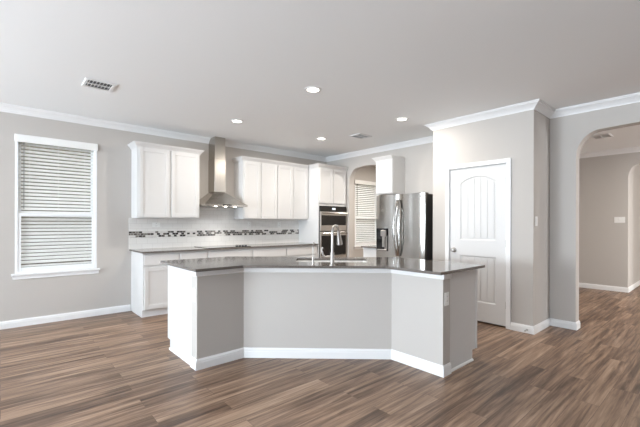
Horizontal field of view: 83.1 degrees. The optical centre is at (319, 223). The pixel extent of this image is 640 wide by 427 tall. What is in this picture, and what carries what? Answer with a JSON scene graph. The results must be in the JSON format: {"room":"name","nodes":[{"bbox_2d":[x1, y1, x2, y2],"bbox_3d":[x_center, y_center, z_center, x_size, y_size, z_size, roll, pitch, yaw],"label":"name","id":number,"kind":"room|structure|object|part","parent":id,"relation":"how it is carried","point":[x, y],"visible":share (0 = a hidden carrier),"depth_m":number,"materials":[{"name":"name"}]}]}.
{"room":"kitchen","nodes":[
{"label":"kitchen","id":0,"kind":"room"},
{"bbox_2d":[0,112,375,321],"bbox_3d":[-1.383,-0.070,6.699,18.240,2.740,0.120,0,0,-41],"label":"wall","id":1,"kind":"structure","parent":0,"point":[111,287],"depth_m":5.09,"materials":[{"name":"grey paint"}]},
{"bbox_2d":[11,141,99,279],"bbox_3d":[-3.490,-0.198,4.810,0.952,1.805,0.150,0,0,-41],"label":"window","id":2,"kind":"structure","parent":1,"relation":"in","point":[89,268],"depth_m":4.72,"materials":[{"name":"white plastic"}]},
{"bbox_3d":[-3.469,0.667,4.784,0.952,0.075,0.080,0,0,-41],"label":"sill","id":3,"kind":"part","parent":2,"relation":"part of","materials":[{"name":"white paint"}]},
{"bbox_3d":[-3.528,-0.584,4.854,0.820,0.973,0.022,0,0,-41],"label":"sash","id":4,"kind":"part","parent":2,"relation":"part of","materials":[{"name":"white plastic"}]},
{"bbox_3d":[-3.475,0.236,4.792,0.820,0.727,0.022,0,0,-41],"label":"sash","id":5,"kind":"part","parent":2,"relation":"part of","materials":[{"name":"white plastic"}]},
{"bbox_2d":[15,134,97,266],"bbox_3d":[-3.479,-0.279,4.798,0.892,1.667,0.092,0,0,-41],"label":"window blind","id":6,"kind":"object","parent":2,"relation":"attached to","point":[27,139],"visible":0.96,"depth_m":4.79,"materials":[{"name":"white plastic"}]},
{"bbox_3d":[-3.479,-0.240,4.798,0.600,1.560,0.002,0,0,-41],"label":"ladder cord","id":7,"kind":"part","parent":6,"relation":"part of","materials":[{"name":"white fabric"}]},
{"bbox_3d":[-3.499,0.544,4.818,0.814,0.022,0.040,0,0,-41],"label":"rail","id":8,"kind":"part","parent":6,"relation":"part of","materials":[{"name":"white plastic"}]},
{"bbox_2d":[0,304,130,329],"bbox_3d":[-5.447,1.243,3.020,7.041,0.094,0.016,0,0,-41],"label":"baseboard","id":9,"kind":"structure","parent":1,"relation":"attached to","point":[123,308],"depth_m":4.80,"materials":[{"name":"white paint"}]},
{"bbox_2d":[128,141,204,218],"bbox_3d":[-2.339,-0.616,5.527,1.026,1.083,0.365,0,0,-41],"label":"upper cabinet","id":10,"kind":"object","parent":1,"relation":"attached to","point":[165,179],"visible":1,"depth_m":5.37,"materials":[{"name":"white paint"}]},
{"bbox_3d":[-2.418,-0.588,5.276,0.422,0.995,0.019,0,0,-41],"label":"door","id":11,"kind":"part","parent":10,"relation":"part of","materials":[{"name":"white paint"}]},
{"bbox_3d":[-2.337,-1.120,5.527,1.026,0.075,0.365,0,0,-41],"label":"crown","id":12,"kind":"part","parent":10,"relation":"part of","materials":[{"name":"white paint"}]},
{"bbox_3d":[-2.079,-0.587,5.575,0.422,0.995,0.019,0,0,-41],"label":"door","id":13,"kind":"part","parent":10,"relation":"part of","materials":[{"name":"white paint"}]},
{"bbox_2d":[129,207,298,248],"bbox_3d":[-1.634,0.024,6.389,3.183,0.728,0.012,0,0,-41],"label":"tile backsplash","id":14,"kind":"structure","parent":1,"relation":"attached to","point":[215,226],"depth_m":6.16,"materials":[{"name":"white tile"}]},
{"bbox_2d":[152,222,159,226],"bbox_3d":[-2.533,0.022,5.583,0.115,0.072,0.009,0,0,-41],"label":"electrical outlet","id":15,"kind":"object","parent":14,"relation":"attached to","point":[154,224],"visible":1,"depth_m":5.58,"materials":[{"name":"white plastic"}]},
{"bbox_2d":[200,136,247,207],"bbox_3d":[-1.665,-0.852,6.032,0.750,1.173,0.500,0,0,-41],"label":"range hood","id":16,"kind":"object","parent":1,"relation":"attached to","point":[216,197],"visible":0.95,"depth_m":6.02,"materials":[{"name":"silver metal"}]},
{"bbox_2d":[232,156,278,219],"bbox_3d":[-1.172,-0.613,6.559,0.771,1.083,0.365,0,0,-41],"label":"upper cabinet","id":17,"kind":"object","parent":1,"relation":"attached to","point":[255,179],"visible":1,"depth_m":6.43,"materials":[{"name":"white paint"}]},
{"bbox_3d":[-1.193,-0.585,6.359,0.322,0.995,0.019,0,0,-41],"label":"door","id":18,"kind":"part","parent":17,"relation":"part of","materials":[{"name":"white paint"}]},
{"bbox_3d":[-1.170,-1.117,6.559,0.771,0.075,0.365,0,0,-41],"label":"crown","id":19,"kind":"part","parent":17,"relation":"part of","materials":[{"name":"white paint"}]},
{"bbox_3d":[-0.925,-0.584,6.596,0.332,0.995,0.019,0,0,-41],"label":"door","id":20,"kind":"part","parent":17,"relation":"part of","materials":[{"name":"white paint"}]},
{"bbox_2d":[277,161,308,219],"bbox_3d":[-0.606,-0.611,7.059,0.740,1.083,0.365,0,0,-41],"label":"upper cabinet","id":21,"kind":"object","parent":1,"relation":"attached to","point":[292,178],"visible":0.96,"depth_m":6.93,"materials":[{"name":"white paint"}]},
{"bbox_3d":[-0.656,-0.584,6.833,0.345,0.995,0.019,0,0,-41],"label":"door","id":22,"kind":"part","parent":21,"relation":"part of","materials":[{"name":"white paint"}]},
{"bbox_3d":[-0.502,-1.115,6.944,0.740,0.075,0.056,0,0,-41],"label":"crown","id":23,"kind":"part","parent":21,"relation":"part of","materials":[{"name":"white paint"}]},
{"bbox_3d":[-0.375,-0.583,7.082,0.345,0.995,0.019,0,0,-41],"label":"door","id":24,"kind":"part","parent":21,"relation":"part of","materials":[{"name":"white paint"}]},
{"bbox_2d":[354,184,378,248],"bbox_3d":[1.133,-0.201,8.896,0.972,1.645,0.150,0,0,-41],"label":"window","id":25,"kind":"structure","parent":1,"relation":"in","point":[357,245],"depth_m":8.71,"materials":[{"name":"white plastic"}]},
{"bbox_3d":[1.149,0.187,8.878,0.840,0.659,0.022,0,0,-41],"label":"sash","id":26,"kind":"part","parent":25,"relation":"part of","materials":[{"name":"white plastic"}]},
{"bbox_2d":[355,180,376,242],"bbox_3d":[1.144,-0.282,8.884,0.912,1.507,0.092,0,0,-41],"label":"window blind","id":27,"kind":"object","parent":25,"relation":"attached to","point":[359,229],"visible":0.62,"depth_m":8.89,"materials":[{"name":"white plastic"}]},
{"bbox_3d":[1.144,-0.243,8.884,0.614,1.400,0.002,0,0,-41],"label":"ladder cord","id":28,"kind":"part","parent":27,"relation":"part of","materials":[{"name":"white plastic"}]},
{"bbox_2d":[0,0,639,156],"bbox_3d":[2.592,-1.480,2.205,18.240,0.100,12.116,0,0,-41],"label":"ceiling","id":29,"kind":"structure","parent":0,"point":[192,67],"depth_m":3.19,"materials":[{"name":"white paint"}]},
{"bbox_2d":[81,77,115,91],"bbox_3d":[-2.298,-1.436,3.752,0.270,0.011,0.270,0,0,-41],"label":"ceiling vent","id":30,"kind":"object","parent":29,"relation":"in","point":[88,82],"visible":1,"depth_m":3.75,"materials":[{"name":"white metal"}]},
{"bbox_2d":[230,119,243,122],"bbox_3d":[-1.168,-1.435,5.080,0.184,0.008,0.184,0,0,-41],"label":"recessed light","id":31,"kind":"object","parent":29,"relation":"in","point":[232,120],"visible":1,"depth_m":5.08,"materials":[{"name":"white"}]},
{"bbox_2d":[305,86,321,92],"bbox_3d":[-0.075,-1.433,3.876,0.184,0.008,0.184,0,0,-41],"label":"recessed light","id":32,"kind":"object","parent":29,"relation":"in","point":[312,89],"visible":1,"depth_m":3.87,"materials":[{"name":"white paint"}]},
{"bbox_2d":[350,133,371,138],"bbox_3d":[0.667,-1.428,5.924,0.300,0.011,0.240,0,0,-41],"label":"ceiling vent","id":33,"kind":"object","parent":29,"relation":"in","point":[359,135],"visible":1,"depth_m":5.92,"materials":[{"name":"white metal"}]},
{"bbox_2d":[395,117,408,120],"bbox_3d":[1.127,-1.429,4.962,0.184,0.008,0.184,0,0,-41],"label":"recessed light","id":34,"kind":"object","parent":29,"relation":"in","point":[399,118],"visible":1,"depth_m":4.96,"materials":[{"name":"white"}]},
{"bbox_2d":[591,133,613,139],"bbox_3d":[4.600,-1.418,5.898,0.320,0.011,0.260,0,0,-41],"label":"ceiling vent","id":35,"kind":"object","parent":29,"relation":"in","point":[608,135],"visible":0.92,"depth_m":5.89,"materials":[{"name":"white metal"}]},
{"bbox_2d":[0,285,639,426],"bbox_3d":[2.585,1.360,2.205,18.240,0.100,12.116,0,0,-41],"label":"floor","id":36,"kind":"structure","parent":0,"point":[120,369],"depth_m":2.96,"materials":[{"name":"brown wood"}]},
{"bbox_2d":[131,251,178,317],"bbox_3d":[-2.420,0.854,5.291,0.484,0.888,0.617,0,0,-41],"label":"base cabinet","id":37,"kind":"object","parent":36,"relation":"on","point":[149,277],"visible":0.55,"depth_m":5.04,"materials":[{"name":"white paint"}]},
{"bbox_3d":[-2.222,0.894,5.067,0.457,0.572,0.019,0,0,-41],"label":"cabinet door","id":38,"kind":"part","parent":37,"relation":"part of","materials":[{"name":"white paint"}]},
{"bbox_3d":[-2.221,0.510,5.067,0.457,0.144,0.019,0,0,-41],"label":"drawer","id":39,"kind":"part","parent":37,"relation":"part of","materials":[{"name":"white paint"}]},
{"bbox_2d":[179,250,206,259],"bbox_3d":[-2.077,0.854,5.594,0.430,0.888,0.617,0,0,-41],"label":"base cabinet","id":40,"kind":"object","parent":36,"relation":"on","point":[187,254],"visible":0.09,"depth_m":5.36,"materials":[{"name":"white paint"}]},
{"bbox_2d":[207,248,251,257],"bbox_3d":[-1.623,0.856,5.995,0.778,0.888,0.617,0,0,-41],"label":"base cabinet","id":41,"kind":"object","parent":36,"relation":"on","point":[247,252],"visible":0.07,"depth_m":5.76,"materials":[{"name":"white paint"}]},
{"bbox_2d":[252,246,285,256],"bbox_3d":[-1.069,0.857,6.484,0.700,0.888,0.617,0,0,-41],"label":"base cabinet","id":42,"kind":"object","parent":36,"relation":"on","point":[267,251],"visible":0.09,"depth_m":6.25,"materials":[{"name":"white paint"}]},
{"bbox_2d":[286,245,316,256],"bbox_3d":[-0.528,0.858,6.963,0.744,0.888,0.617,0,0,-41],"label":"base cabinet","id":43,"kind":"object","parent":36,"relation":"on","point":[307,250],"visible":0.27,"depth_m":6.71,"materials":[{"name":"white paint"}]},
{"bbox_2d":[129,242,318,253],"bbox_3d":[-1.424,0.400,6.153,3.167,0.024,0.643,0,0,-41],"label":"countertop","id":44,"kind":"structure","parent":43,"relation":"on","point":[173,249],"depth_m":5.59,"materials":[{"name":"grey stone"}]},
{"bbox_2d":[194,245,250,248],"bbox_3d":[-1.609,0.372,5.980,0.762,0.030,0.514,0,0,-41],"label":"cooktop","id":45,"kind":"object","parent":44,"relation":"in","point":[218,246],"visible":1,"depth_m":5.93,"materials":[{"name":"black glass"}]},
{"bbox_2d":[168,265,476,377],"bbox_3d":[-0.032,0.861,3.688,3.133,0.885,1.148,0,0,3],"label":"kitchen island","id":46,"kind":"object","parent":36,"relation":"on","point":[403,317],"visible":0.86,"depth_m":3.48,"materials":[{"name":"grey paint"}]},
{"bbox_3d":[-1.365,1.291,3.512,0.013,0.019,0.573,0,0,-41],"label":"shoe molding","id":47,"kind":"part","parent":46,"relation":"part of","materials":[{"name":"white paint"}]},
{"bbox_2d":[192,288,195,301],"bbox_3d":[-1.133,0.646,3.242,0.009,0.115,0.072,0,0,-41],"label":"electrical outlet","id":48,"kind":"object","parent":46,"relation":"attached to","point":[193,290],"visible":1,"depth_m":3.23,"materials":[{"name":"white plastic"}]},
{"bbox_3d":[-0.012,1.257,3.317,2.328,0.094,0.405,0,0,3],"label":"baseboard","id":49,"kind":"part","parent":46,"relation":"part of","materials":[{"name":"white paint"}]},
{"bbox_3d":[-0.010,0.449,3.316,2.331,0.056,0.408,0,0,3],"label":"trim","id":50,"kind":"part","parent":46,"relation":"part of","materials":[{"name":"white paint"}]},
{"bbox_2d":[160,256,484,274],"bbox_3d":[-0.039,0.407,3.644,3.252,0.024,1.296,0,0,4],"label":"island countertop","id":51,"kind":"structure","parent":46,"relation":"on","point":[433,267],"depth_m":3.48,"materials":[{"name":"grey stone"}]},
{"bbox_2d":[305,242,314,265],"bbox_3d":[-0.088,0.285,3.416,0.094,0.219,0.120,0,0,6],"label":"water tap","id":52,"kind":"object","parent":51,"relation":"on","point":[312,258],"visible":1,"depth_m":3.37,"materials":[{"name":"grey metal"}]},
{"bbox_2d":[297,260,365,261],"bbox_3d":[0.122,0.519,3.866,0.804,0.199,0.454,0,0,1],"label":"sink","id":53,"kind":"object","parent":51,"relation":"in","point":[297,260],"visible":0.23,"depth_m":4.07,"materials":[{"name":"silver metal"}]},
{"bbox_2d":[321,224,342,265],"bbox_3d":[0.134,0.203,3.419,0.257,0.384,0.104,0,0,-43],"label":"kitchen faucet","id":54,"kind":"object","parent":51,"relation":"on","point":[339,239],"visible":1,"depth_m":3.36,"materials":[{"name":"grey metal"}]},
{"bbox_2d":[444,292,448,305],"bbox_3d":[1.092,0.651,3.107,0.072,0.115,0.009,0,0,-41],"label":"electrical outlet","id":55,"kind":"object","parent":46,"relation":"attached to","point":[446,295],"visible":1,"depth_m":3.10,"materials":[{"name":"white plastic"}]},
{"bbox_3d":[1.299,1.298,3.301,0.426,0.019,0.013,0,0,-41],"label":"shoe molding","id":56,"kind":"part","parent":46,"relation":"part of","materials":[{"name":"white paint"}]},
{"bbox_2d":[299,163,347,256],"bbox_3d":[0.050,0.076,7.434,0.832,2.455,0.674,0,0,-41],"label":"tall cabinet","id":57,"kind":"object","parent":36,"relation":"on","point":[326,183],"visible":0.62,"depth_m":7.16,"materials":[{"name":"white paint"}]},
{"bbox_3d":[0.122,-0.738,7.108,0.355,0.683,0.019,0,0,-41],"label":"cabinet door","id":58,"kind":"part","parent":57,"relation":"part of","materials":[{"name":"white paint"}]},
{"bbox_3d":[0.180,-1.113,7.289,0.832,0.075,0.288,0,0,-41],"label":"cabinet crown","id":59,"kind":"part","parent":57,"relation":"part of","materials":[{"name":"white paint"}]},
{"bbox_2d":[319,206,347,256],"bbox_3d":[0.103,0.209,7.415,0.724,1.100,0.638,0,0,-41],"label":"wall oven","id":60,"kind":"object","parent":57,"relation":"in","point":[329,216],"visible":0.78,"depth_m":7.17,"materials":[{"name":"silver metal"}]},
{"bbox_3d":[0.272,-0.040,7.224,0.716,0.378,0.022,0,0,-41],"label":"microwave door","id":61,"kind":"part","parent":60,"relation":"part of","materials":[{"name":"silver metal"}]},
{"bbox_3d":[0.271,-0.286,7.226,0.716,0.101,0.018,0,0,-41],"label":"control panel","id":62,"kind":"part","parent":60,"relation":"part of","materials":[{"name":"black glass"}]},
{"bbox_3d":[0.297,-0.199,7.196,0.684,0.025,0.054,0,0,-41],"label":"door handle","id":63,"kind":"part","parent":60,"relation":"part of","materials":[{"name":"silver metal"}]},
{"bbox_3d":[0.408,-0.737,7.361,0.355,0.683,0.019,0,0,-41],"label":"cabinet door","id":64,"kind":"part","parent":57,"relation":"part of","materials":[{"name":"white paint"}]},
{"bbox_2d":[363,248,375,256],"bbox_3d":[1.109,0.863,6.350,0.687,0.888,0.345,0,0,-41],"label":"base cabinet","id":65,"kind":"object","parent":36,"relation":"on","point":[367,252],"visible":0.05,"depth_m":6.13,"materials":[{"name":"white paint"}]},
{"bbox_2d":[361,245,375,247],"bbox_3d":[1.092,0.406,6.346,0.718,0.024,0.362,0,0,-41],"label":"countertop","id":66,"kind":"structure","parent":65,"relation":"on","point":[370,246],"depth_m":6.13,"materials":[{"name":"grey stone"}]},
{"bbox_2d":[376,192,432,259],"bbox_3d":[1.467,0.424,5.818,0.844,1.767,0.911,0,0,-41],"label":"refrigerator","id":67,"kind":"object","parent":36,"relation":"on","point":[404,222],"visible":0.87,"depth_m":5.49,"materials":[{"name":"grey metal"}]},
{"bbox_2d":[327,142,432,256],"bbox_3d":[1.628,-0.062,6.377,0.120,2.740,4.351,0,0,-41],"label":"wall","id":68,"kind":"structure","parent":0,"point":[418,158],"depth_m":6.41,"materials":[{"name":"grey paint"}]},
{"bbox_2d":[371,155,404,194],"bbox_3d":[1.216,-0.841,6.446,0.405,0.655,0.431,0,0,-41],"label":"upper cabinet","id":69,"kind":"object","parent":68,"relation":"attached to","point":[390,169],"visible":0.97,"depth_m":6.31,"materials":[{"name":"white paint"}]},
{"bbox_3d":[1.217,-1.131,6.446,0.405,0.075,0.431,0,0,-41],"label":"crown","id":70,"kind":"part","parent":69,"relation":"part of","materials":[{"name":"white paint"}]},
{"bbox_3d":[1.121,-0.813,6.318,0.019,0.567,0.345,0,0,-41],"label":"door","id":71,"kind":"part","parent":69,"relation":"part of","materials":[{"name":"white paint"}]},
{"bbox_2d":[433,110,549,325],"bbox_3d":[2.334,-0.060,4.983,0.669,2.740,1.327,0,0,-41],"label":"wall","id":72,"kind":"structure","parent":0,"point":[522,137],"depth_m":4.45,"materials":[{"name":"grey paint"}]},
{"bbox_2d":[0,92,639,161],"bbox_3d":[-0.037,-1.394,-0.118,10.983,0.085,11.876,0,0,-41],"label":"trim","id":73,"kind":"structure","parent":72,"relation":"attached to","point":[540,106],"depth_m":4.89,"materials":[{"name":"white paint"}]},
{"bbox_2d":[445,158,510,328],"bbox_3d":[2.088,0.251,4.797,0.165,2.117,0.874,0,0,-41],"label":"door","id":74,"kind":"structure","parent":72,"relation":"in","point":[477,194],"depth_m":4.72,"materials":[{"name":"white paint"}]},
{"bbox_3d":[2.091,-0.203,4.785,0.009,0.800,0.426,0,0,-41],"label":"panel","id":75,"kind":"part","parent":74,"relation":"part of","materials":[{"name":"white paint"}]},
{"bbox_3d":[2.089,0.737,4.785,0.009,0.551,0.426,0,0,-41],"label":"panel","id":76,"kind":"part","parent":74,"relation":"part of","materials":[{"name":"white paint"}]},
{"bbox_2d":[510,318,579,334],"bbox_3d":[2.809,1.264,4.467,0.913,0.094,0.275,0,0,-16],"label":"baseboard","id":77,"kind":"structure","parent":72,"relation":"attached to","point":[548,322],"depth_m":4.44,"materials":[{"name":"white paint"}]},
{"bbox_2d":[549,102,639,321],"bbox_3d":[5.508,-0.052,1.882,0.150,2.740,7.525,0,0,-41],"label":"wall","id":78,"kind":"structure","parent":0,"point":[568,134],"depth_m":4.50,"materials":[{"name":"grey paint"}]},
{"bbox_2d":[579,152,639,287],"bbox_3d":[7.755,-0.046,4.832,0.120,2.740,8.970,0,0,-41],"label":"wall","id":79,"kind":"structure","parent":0,"point":[603,180],"depth_m":7.13,"materials":[{"name":"grey paint"}]},
{"bbox_2d":[579,147,639,158],"bbox_3d":[6.401,-1.377,3.632,3.502,0.085,8.970,0,0,-41],"label":"trim","id":80,"kind":"structure","parent":79,"relation":"attached to","point":[633,149],"depth_m":7.04,"materials":[{"name":"white paint"}]},
{"bbox_2d":[614,217,624,222],"bbox_3d":[5.782,-0.066,6.965,0.010,0.115,0.165,0,0,-41],"label":"light switch","id":81,"kind":"object","parent":79,"relation":"attached to","point":[616,219],"visible":1,"depth_m":6.96,"materials":[{"name":"white plastic"}]},
{"bbox_2d":[629,165,639,285],"bbox_3d":[7.164,-0.048,8.104,3.330,2.740,0.120,0,0,-41],"label":"wall","id":82,"kind":"structure","parent":0,"point":[634,178],"depth_m":7.36,"materials":[{"name":"grey paint"}]},
{"bbox_2d":[579,280,639,292],"bbox_3d":[5.288,1.270,7.488,6.952,0.094,1.727,0,0,-41],"label":"baseboard","id":83,"kind":"structure","parent":82,"relation":"attached to","point":[583,285],"depth_m":7.15,"materials":[{"name":"white paint"}]},
{"label":"outside","id":84,"kind":"structure","parent":0,"visible":0},
{"bbox_3d":[-11.504,1.474,20.562,70.000,0.100,33.954,0,0,-41],"label":"ground","id":85,"kind":"structure","parent":84,"visible":0},
{"bbox_2d":[21,142,373,266],"bbox_3d":[-0.550,-1.548,16.860,31.300,6.000,5.900,0,0,-41],"label":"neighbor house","id":86,"kind":"structure","parent":85,"relation":"on","point":[21,142],"depth_m":8.57,"materials":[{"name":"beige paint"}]}
]}

